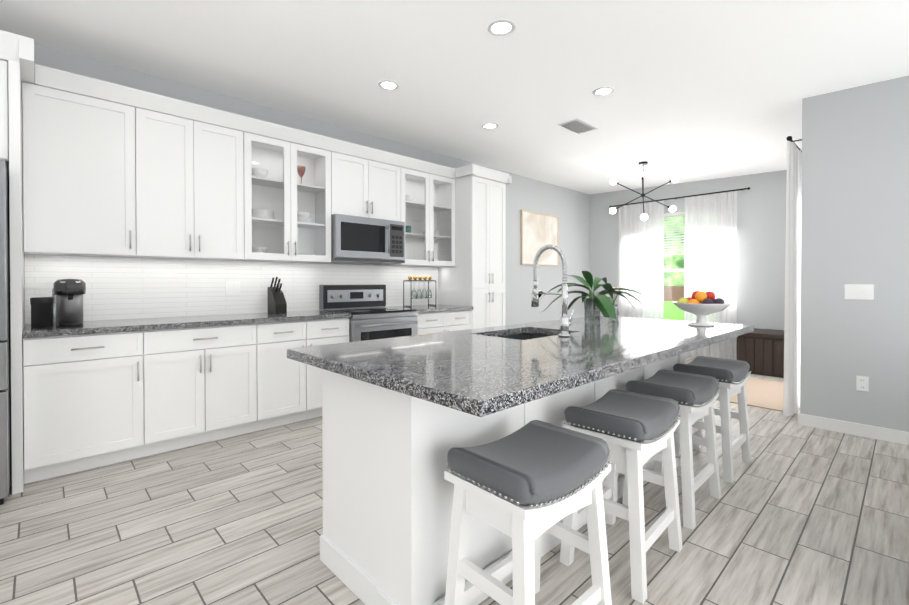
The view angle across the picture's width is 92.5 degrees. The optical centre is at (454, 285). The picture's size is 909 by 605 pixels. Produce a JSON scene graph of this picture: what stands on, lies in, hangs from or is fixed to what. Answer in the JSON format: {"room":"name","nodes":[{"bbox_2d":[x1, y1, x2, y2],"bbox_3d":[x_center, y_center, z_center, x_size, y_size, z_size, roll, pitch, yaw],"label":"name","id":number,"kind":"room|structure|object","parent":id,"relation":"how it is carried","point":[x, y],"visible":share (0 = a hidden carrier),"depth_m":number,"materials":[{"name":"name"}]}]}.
{"room":"kitchen","nodes":[
{"label":"kitchen","id":0,"kind":"room"},
{"bbox_2d":[24,43,588,324],"bbox_3d":[-1.260,-0.291,4.660,10.660,2.920,0.108,0,1,-44],"label":"wall","id":1,"kind":"structure","parent":0,"point":[119,288],"depth_m":4.07,"materials":[{"name":"grey paint"}]},
{"bbox_2d":[0,30,34,174],"bbox_3d":[-3.044,-1.061,2.379,1.078,0.700,0.710,0,1,-44],"label":"upper cabinet","id":2,"kind":"object","parent":1,"relation":"attached to","point":[17,48],"visible":0.77,"depth_m":2.46,"materials":[{"name":"white wood"}]},
{"bbox_2d":[22,82,135,256],"bbox_3d":[-2.610,-0.752,3.043,0.580,1.070,0.354,0,1,-44],"label":"upper cabinet","id":3,"kind":"object","parent":1,"relation":"attached to","point":[78,156],"visible":1,"depth_m":2.93,"materials":[{"name":"white wood"}]},
{"bbox_2d":[132,108,243,260],"bbox_3d":[-2.133,-0.756,3.499,0.740,1.070,0.354,0,1,-44],"label":"upper cabinet","id":4,"kind":"object","parent":1,"relation":"attached to","point":[189,188],"visible":0.98,"depth_m":3.37,"materials":[{"name":"white wood"}]},
{"bbox_2d":[226,282,239,294],"bbox_3d":[-1.982,0.026,3.890,0.120,0.120,0.009,0,1,-44],"label":"outlet","id":5,"kind":"object","parent":1,"relation":"attached to","point":[232,288],"visible":1,"depth_m":3.89,"materials":[{"name":"white plastic"}]},
{"bbox_2d":[35,64,455,178],"bbox_3d":[-1.423,-1.352,4.154,3.717,0.109,0.380,0,1,-44],"label":"crown molding","id":6,"kind":"structure","parent":1,"relation":"attached to","point":[53,78],"depth_m":3.45,"materials":[{"name":"white wood"}]},
{"bbox_2d":[232,132,330,262],"bbox_3d":[-1.577,-0.761,4.031,0.800,1.070,0.354,0,1,-44],"label":"upper cabinet","id":7,"kind":"object","parent":1,"relation":"attached to","point":[283,192],"visible":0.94,"depth_m":4.06,"materials":[{"name":"white wood"}]},
{"bbox_2d":[252,247,266,252],"bbox_3d":[-1.761,-0.294,3.909,0.137,0.100,0.139,0,0,4],"label":"plate","id":8,"kind":"object","parent":7,"relation":"in","point":[255,249],"depth_m":3.85,"materials":[{"name":"white ceramic"}]},
{"bbox_2d":[252,168,267,177],"bbox_3d":[-1.761,-0.993,3.904,0.170,0.090,0.162,0,0,10],"label":"plate","id":9,"kind":"object","parent":7,"relation":"in","point":[264,173],"depth_m":3.85,"materials":[{"name":"white ceramic"}]},
{"bbox_2d":[252,209,273,218],"bbox_3d":[-1.747,-0.633,3.920,0.217,0.082,0.217,0,1,37],"label":"plate","id":10,"kind":"object","parent":7,"relation":"in","point":[266,212],"depth_m":3.84,"materials":[{"name":"white ceramic"}]},
{"bbox_2d":[297,165,305,182],"bbox_3d":[-1.465,-1.045,4.158,0.080,0.190,0.080,0,1,-44],"label":"goblet","id":11,"kind":"object","parent":7,"relation":"in","point":[301,174],"depth_m":4.13,"materials":[{"name":"red glass"}]},
{"bbox_2d":[297,212,312,222],"bbox_3d":[-1.464,-0.648,4.190,0.188,0.108,0.188,0,1,37],"label":"plate","id":12,"kind":"object","parent":7,"relation":"in","point":[299,218],"depth_m":4.14,"materials":[{"name":"white ceramic"}]},
{"bbox_2d":[331,152,400,220],"bbox_3d":[-0.987,-0.998,4.592,0.830,0.605,0.354,0,1,-44],"label":"upper cabinet","id":13,"kind":"object","parent":1,"relation":"attached to","point":[360,187],"visible":0.81,"depth_m":4.46,"materials":[{"name":"white wood"}]},
{"bbox_2d":[331,214,404,263],"bbox_3d":[-0.956,-0.468,4.564,0.822,0.445,0.444,0,1,-44],"label":"microwave","id":14,"kind":"object","parent":13,"relation":"attached to","point":[356,239],"visible":0.98,"depth_m":4.39,"materials":[{"name":"silver metal"}]},
{"bbox_2d":[384,167,454,266],"bbox_3d":[-0.388,-0.770,5.167,0.828,1.070,0.354,0,1,-44],"label":"upper cabinet","id":15,"kind":"object","parent":1,"relation":"attached to","point":[429,209],"visible":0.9,"depth_m":5.27,"materials":[{"name":"white wood"}]},
{"bbox_2d":[405,226,410,232],"bbox_3d":[-0.540,-0.646,5.046,0.080,0.090,0.080,0,1,-44],"label":"mug","id":16,"kind":"object","parent":15,"relation":"in","point":[407,230],"depth_m":5.01,"materials":[{"name":"teal ceramic"}]},
{"bbox_2d":[405,195,412,200],"bbox_3d":[-0.554,-0.998,5.058,0.158,0.080,0.158,0,1,37],"label":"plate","id":17,"kind":"object","parent":15,"relation":"in","point":[410,199],"depth_m":5.00,"materials":[{"name":"white ceramic"}]},
{"bbox_2d":[521,210,558,265],"bbox_3d":[1.408,-0.757,7.118,1.016,0.846,0.032,0,1,-44],"label":"framed art","id":18,"kind":"object","parent":1,"relation":"attached to","point":[539,231],"visible":1,"depth_m":7.07,"materials":[{"name":"fabric"}]},
{"bbox_2d":[0,357,908,604],"bbox_3d":[1.446,1.218,1.842,10.660,0.050,7.940,0,1,-44],"label":"floor","id":19,"kind":"structure","parent":0,"point":[795,513],"depth_m":2.11,"materials":[{"name":"grey wood"}]},
{"bbox_2d":[0,159,11,504],"bbox_3d":[-2.967,0.264,2.263,0.915,1.849,0.941,0,1,-44],"label":"fridge","id":20,"kind":"object","parent":19,"relation":"on","point":[5,412],"visible":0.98,"depth_m":2.29,"materials":[{"name":"grey metal"}]},
{"bbox_2d":[8,60,24,493],"bbox_3d":[-2.728,-0.045,2.717,0.045,2.459,0.670,0,1,-44],"label":"panel","id":21,"kind":"object","parent":19,"relation":"on","point":[17,319],"visible":0.79,"depth_m":2.48,"materials":[{"name":"white wood"}]},
{"bbox_2d":[23,331,143,483],"bbox_3d":[-2.512,0.744,2.953,0.580,0.877,0.638,0,1,-44],"label":"base cabinet","id":22,"kind":"object","parent":19,"relation":"on","point":[82,402],"visible":0.96,"depth_m":2.73,"materials":[{"name":"white wood"}]},
{"bbox_2d":[142,324,256,456],"bbox_3d":[-2.035,0.740,3.409,0.740,0.877,0.638,0,1,-44],"label":"base cabinet","id":23,"kind":"object","parent":19,"relation":"on","point":[199,385],"visible":0.98,"depth_m":3.17,"materials":[{"name":"white wood"}]},
{"bbox_2d":[254,321,305,430],"bbox_3d":[-1.619,0.737,3.806,0.410,0.877,0.638,0,1,-44],"label":"base cabinet","id":24,"kind":"object","parent":19,"relation":"on","point":[281,388],"visible":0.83,"depth_m":3.59,"materials":[{"name":"white wood"}]},
{"bbox_2d":[303,318,348,419],"bbox_3d":[-1.320,0.734,4.092,0.418,0.877,0.638,0,1,-44],"label":"base cabinet","id":25,"kind":"object","parent":19,"relation":"on","point":[326,331],"visible":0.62,"depth_m":3.83,"materials":[{"name":"white wood"}]},
{"bbox_2d":[319,284,417,341],"bbox_3d":[-0.862,0.580,4.468,0.756,1.179,0.727,0,1,-44],"label":"range","id":26,"kind":"object","parent":19,"relation":"on","point":[369,321],"visible":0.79,"depth_m":4.42,"materials":[{"name":"silver metal"}]},
{"bbox_2d":[415,310,471,334],"bbox_3d":[-0.303,0.726,5.064,0.866,0.877,0.638,0,1,-44],"label":"base cabinet","id":27,"kind":"object","parent":19,"relation":"on","point":[435,322],"visible":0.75,"depth_m":4.84,"materials":[{"name":"white wood"}]},
{"bbox_2d":[23,304,472,337],"bbox_3d":[-1.359,0.274,4.057,3.778,0.040,0.630,0,1,-44],"label":"countertop","id":28,"kind":"structure","parent":27,"relation":"on","point":[111,326],"depth_m":3.26,"materials":[{"name":"stone"}]},
{"bbox_2d":[30,297,53,327],"bbox_3d":[-2.618,0.169,2.763,0.110,0.190,0.110,0,1,-44],"label":"canister","id":29,"kind":"object","parent":28,"relation":"on","point":[41,312],"visible":1,"depth_m":2.73,"materials":[{"name":"black plastic"}]},
{"bbox_2d":[53,279,85,326],"bbox_3d":[-2.565,0.108,2.901,0.164,0.310,0.232,0,1,-44],"label":"coffee maker","id":30,"kind":"object","parent":28,"relation":"on","point":[68,293],"visible":1,"depth_m":2.87,"materials":[{"name":"black plastic"}]},
{"bbox_2d":[52,288,55,323],"bbox_3d":[-2.715,0.140,3.008,0.100,0.245,0.098,0,1,-44],"label":"water tank","id":31,"kind":"object","parent":30,"relation":"attached to","point":[54,309],"visible":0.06,"depth_m":3.00,"materials":[{"name":"clear plastic"}]},
{"bbox_2d":[268,277,286,313],"bbox_3d":[-1.628,0.085,3.991,0.100,0.337,0.190,0,1,-44],"label":"knife block","id":32,"kind":"object","parent":28,"relation":"on","point":[277,303],"visible":1,"depth_m":3.96,"materials":[{"name":"black wood"}]},
{"bbox_2d":[403,276,435,306],"bbox_3d":[-0.410,0.063,5.177,0.392,0.361,0.152,0,1,-44],"label":"glass rack","id":33,"kind":"object","parent":28,"relation":"on","point":[420,278],"visible":0.98,"depth_m":5.11,"materials":[{"name":"brown metal"}]},
{"bbox_2d":[438,164,511,328],"bbox_3d":[0.241,-0.129,5.559,0.728,2.579,0.665,0,1,-44],"label":"pantry cabinet","id":34,"kind":"object","parent":19,"relation":"on","point":[475,276],"visible":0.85,"depth_m":5.32,"materials":[{"name":"white wood"}]},
{"bbox_2d":[320,333,684,604],"bbox_3d":[0.532,0.748,2.540,2.542,0.877,0.710,0,1,-44],"label":"kitchen island","id":35,"kind":"object","parent":19,"relation":"on","point":[388,490],"visible":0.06,"depth_m":1.62,"materials":[{"name":"white wood"}]},
{"bbox_2d":[287,316,753,416],"bbox_3d":[0.638,0.288,2.389,2.680,0.040,1.140,0,1,-44],"label":"island countertop","id":36,"kind":"structure","parent":35,"relation":"on","point":[480,372],"depth_m":1.69,"materials":[{"name":"stone"}]},
{"bbox_2d":[501,333,552,339],"bbox_3d":[0.410,0.418,2.484,0.556,0.218,0.386,0,1,-44],"label":"sink","id":37,"kind":"object","parent":36,"relation":"in","point":[525,336],"visible":0.04,"depth_m":2.75,"materials":[{"name":"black metal"}]},
{"bbox_2d":[531,244,574,336],"bbox_3d":[0.538,0.021,2.382,0.112,0.492,0.244,0,1,-44],"label":"faucet","id":38,"kind":"object","parent":36,"relation":"on","point":[565,321],"visible":1,"depth_m":2.31,"materials":[{"name":"silver metal"}]},
{"bbox_2d":[584,298,600,322],"bbox_3d":[0.979,0.176,3.088,0.116,0.170,0.116,0,1,-44],"label":"vase","id":39,"kind":"object","parent":36,"relation":"on","point":[592,311],"visible":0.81,"depth_m":3.05,"materials":[{"name":"clear glass"}]},
{"bbox_2d":[540,271,650,318],"bbox_3d":[1.001,0.071,3.079,0.696,0.341,0.720,0,1,-44],"label":"plant","id":40,"kind":"object","parent":39,"relation":"in","point":[604,304],"visible":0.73,"depth_m":3.02,"materials":[{"name":"green plant"}]},
{"bbox_2d":[609,304,619,318],"bbox_3d":[1.255,0.204,3.436,0.090,0.110,0.090,0,1,-44],"label":"flower vase","id":41,"kind":"object","parent":36,"relation":"on","point":[617,310],"visible":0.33,"depth_m":3.42,"materials":[{"name":"clear glass"}]},
{"bbox_2d":[604,285,624,304],"bbox_3d":[1.242,0.118,3.407,0.199,0.241,0.158,0,1,-44],"label":"blossoms","id":42,"kind":"object","parent":41,"relation":"in","point":[609,296],"visible":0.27,"depth_m":3.41,"materials":[{"name":"white plant"}]},
{"bbox_2d":[673,302,731,325],"bbox_3d":[1.639,0.188,2.889,0.344,0.150,0.344,0,1,-44],"label":"fruit bowl","id":43,"kind":"object","parent":36,"relation":"on","point":[700,311],"visible":0.92,"depth_m":2.81,"materials":[{"name":"white ceramic"}]},
{"bbox_2d":[678,291,724,303],"bbox_3d":[1.649,0.104,2.884,0.214,0.139,0.263,0,1,-44],"label":"fruit","id":44,"kind":"object","parent":43,"relation":"in","point":[701,297],"visible":0.62,"depth_m":2.84,"materials":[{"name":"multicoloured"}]},
{"bbox_2d":[444,420,611,604],"bbox_3d":[0.248,0.858,1.441,0.490,0.674,0.365,0,1,-44],"label":"stool","id":45,"kind":"object","parent":19,"relation":"on","point":[526,486],"visible":1,"depth_m":1.37,"materials":[{"name":"white wood"}]},
{"bbox_2d":[560,389,682,603],"bbox_3d":[0.744,0.854,1.922,0.494,0.674,0.373,0,1,-44],"label":"stool","id":46,"kind":"object","parent":19,"relation":"on","point":[634,431],"visible":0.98,"depth_m":1.80,"materials":[{"name":"grey upholstery"},{"name":"white painted wood"},{"name":"metal nailheads"}]},
{"bbox_2d":[622,369,720,529],"bbox_3d":[1.207,0.850,2.406,0.485,0.674,0.357,0,1,-44],"label":"stool","id":47,"kind":"object","parent":19,"relation":"on","point":[694,396],"visible":0.71,"depth_m":2.30,"materials":[{"name":"grey upholstery"},{"name":"white painted wood"},{"name":"metal nailheads"}]},
{"bbox_2d":[673,356,751,483],"bbox_3d":[1.710,0.846,2.894,0.483,0.674,0.353,0,1,-44],"label":"stool","id":48,"kind":"object","parent":19,"relation":"on","point":[731,376],"visible":0.58,"depth_m":2.78,"materials":[{"name":"grey upholstery"},{"name":"white painted wood"},{"name":"metal nailheads"}]},
{"bbox_2d":[719,378,783,411],"bbox_3d":[3.361,1.162,4.765,1.430,0.010,0.720,0,1,-44],"label":"rug","id":49,"kind":"object","parent":19,"relation":"on","point":[765,394],"visible":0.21,"depth_m":4.63,"materials":[{"name":"beige carpet"}]},
{"bbox_2d":[737,328,783,377],"bbox_3d":[4.289,0.887,5.753,0.690,0.544,0.840,0,1,-44],"label":"storage bench","id":50,"kind":"object","parent":19,"relation":"on","point":[760,351],"visible":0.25,"depth_m":5.61,"materials":[{"name":"brown wood"}]},
{"bbox_2d":[0,0,908,194],"bbox_3d":[1.444,-1.743,1.746,10.760,0.626,8.040,0,1,-44],"label":"ceiling","id":51,"kind":"structure","parent":0,"point":[709,89],"depth_m":3.18,"materials":[{"name":"white paint"}]},
{"bbox_2d":[378,80,399,89],"bbox_3d":[-0.538,-1.638,3.559,0.176,0.008,0.176,0,1,-44],"label":"recessed light","id":52,"kind":"object","parent":51,"relation":"in","point":[388,85],"visible":1,"depth_m":3.55,"materials":[{"name":"white plastic"}]},
{"bbox_2d":[482,123,497,128],"bbox_3d":[0.367,-1.648,4.494,0.176,0.008,0.176,0,1,-44],"label":"recessed light","id":53,"kind":"object","parent":51,"relation":"in","point":[489,125],"visible":0.98,"depth_m":4.49,"materials":[{"name":"white"}]},
{"bbox_2d":[487,19,515,35],"bbox_3d":[0.291,-1.595,2.692,0.176,0.008,0.176,0,1,-44],"label":"recessed light","id":54,"kind":"object","parent":51,"relation":"in","point":[502,27],"visible":1,"depth_m":2.69,"materials":[{"name":"white"}]},
{"bbox_2d":[558,118,597,133],"bbox_3d":[1.264,-1.621,4.453,0.400,0.019,0.220,0,1,-44],"label":"ceiling vent","id":55,"kind":"object","parent":51,"relation":"in","point":[578,126],"visible":1,"depth_m":4.43,"materials":[{"name":"white metal"}]},
{"bbox_2d":[593,86,614,95],"bbox_3d":[1.231,-1.602,3.591,0.176,0.008,0.176,0,1,-44],"label":"recessed light","id":56,"kind":"object","parent":51,"relation":"in","point":[604,91],"visible":1,"depth_m":3.59,"materials":[{"name":"white"}]},
{"bbox_2d":[610,161,678,219],"bbox_3d":[2.526,-1.248,5.828,0.680,0.801,0.795,0,1,-44],"label":"pendant chandelier","id":57,"kind":"object","parent":51,"relation":"hanging from","point":[644,216],"visible":1,"depth_m":5.81,"materials":[{"name":"black metal"}]},
{"bbox_2d":[589,170,786,355],"bbox_3d":[3.860,-0.311,6.945,0.100,2.920,3.680,0,1,-44],"label":"wall","id":58,"kind":"structure","parent":0,"point":[761,226],"depth_m":6.40,"materials":[{"name":"grey paint"}]},
{"bbox_2d":[663,211,683,320],"bbox_3d":[3.663,-0.237,7.104,0.105,1.930,1.280,0,1,-44],"label":"window","id":59,"kind":"structure","parent":58,"relation":"in","point":[673,270],"depth_m":7.19,"materials":[{"name":"white"}]},
{"bbox_2d":[664,211,684,255],"bbox_3d":[3.652,-0.848,7.088,0.028,0.697,1.110,0,1,-44],"label":"window blinds","id":60,"kind":"object","parent":59,"relation":"attached to","point":[674,214],"visible":0.21,"depth_m":7.13,"materials":[{"name":"white"}]},
{"bbox_2d":[609,187,749,207],"bbox_3d":[3.560,-1.412,7.077,0.133,0.040,2.138,0,1,-44],"label":"curtain rod","id":61,"kind":"object","parent":58,"relation":"attached to","point":[748,188],"visible":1,"depth_m":6.88,"materials":[{"name":"black metal"}]},
{"bbox_2d":[619,200,663,319],"bbox_3d":[3.179,-0.137,7.423,0.083,2.525,0.770,0,1,-44],"label":"sheer curtain","id":62,"kind":"object","parent":61,"relation":"hanging from","point":[641,255],"visible":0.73,"depth_m":7.39,"materials":[{"name":"white fabric"}]},
{"bbox_2d":[684,191,736,359],"bbox_3d":[3.907,-0.131,6.659,0.086,2.525,0.720,0,1,-44],"label":"sheer curtain","id":63,"kind":"object","parent":61,"relation":"hanging from","point":[710,248],"visible":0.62,"depth_m":6.61,"materials":[{"name":"white fabric"}]},
{"bbox_2d":[800,94,820,415],"bbox_3d":[4.013,-0.291,4.628,2.880,2.920,0.120,0,1,-44],"label":"wall","id":64,"kind":"structure","parent":0,"point":[810,258],"depth_m":3.63,"materials":[{"name":"grey paint"}]},
{"bbox_2d":[786,136,801,151],"bbox_3d":[3.842,-1.296,4.625,2.494,0.044,0.119,0,1,-44],"label":"curtain rod","id":65,"kind":"object","parent":64,"relation":"attached to","point":[788,138],"visible":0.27,"depth_m":3.84,"materials":[{"name":"black metal"}]},
{"bbox_2d":[783,141,801,415],"bbox_3d":[3.363,-0.062,4.231,1.150,2.430,0.074,0,1,-44],"label":"curtain","id":66,"kind":"object","parent":65,"relation":"hanging from","point":[792,344],"visible":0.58,"depth_m":3.86,"materials":[{"name":"white fabric"}]},
{"bbox_2d":[798,412,908,444],"bbox_3d":[4.399,1.143,2.142,0.014,0.095,4.294,0,1,-44],"label":"baseboard","id":67,"kind":"structure","parent":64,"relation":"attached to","point":[878,433],"depth_m":3.43,"materials":[{"name":"white wood"}]},
{"bbox_2d":[818,75,908,431],"bbox_3d":[4.494,-0.269,2.128,0.120,2.920,4.160,0,1,-44],"label":"wall","id":68,"kind":"structure","parent":0,"point":[864,184],"depth_m":3.39,"materials":[{"name":"grey paint"}]},
{"bbox_2d":[844,284,873,299],"bbox_3d":[3.175,0.050,3.416,0.009,0.120,0.170,0,1,-44],"label":"switch plate","id":69,"kind":"object","parent":68,"relation":"attached to","point":[859,291],"visible":1,"depth_m":3.41,"materials":[{"name":"white plastic"}]},
{"bbox_2d":[856,376,868,391],"bbox_3d":[3.192,0.767,3.404,0.008,0.115,0.070,0,1,-44],"label":"electrical outlet plate","id":70,"kind":"object","parent":68,"relation":"attached to","point":[862,383],"visible":1,"depth_m":3.40,"materials":[{"name":"white plastic"}]},
{"label":"outside","id":71,"kind":"structure","parent":0,"visible":0},
{"bbox_2d":[663,216,684,320],"bbox_3d":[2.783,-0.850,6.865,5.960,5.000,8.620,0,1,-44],"label":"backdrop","id":72,"kind":"structure","parent":71,"point":[677,280],"depth_m":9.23,"materials":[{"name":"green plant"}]}
]}

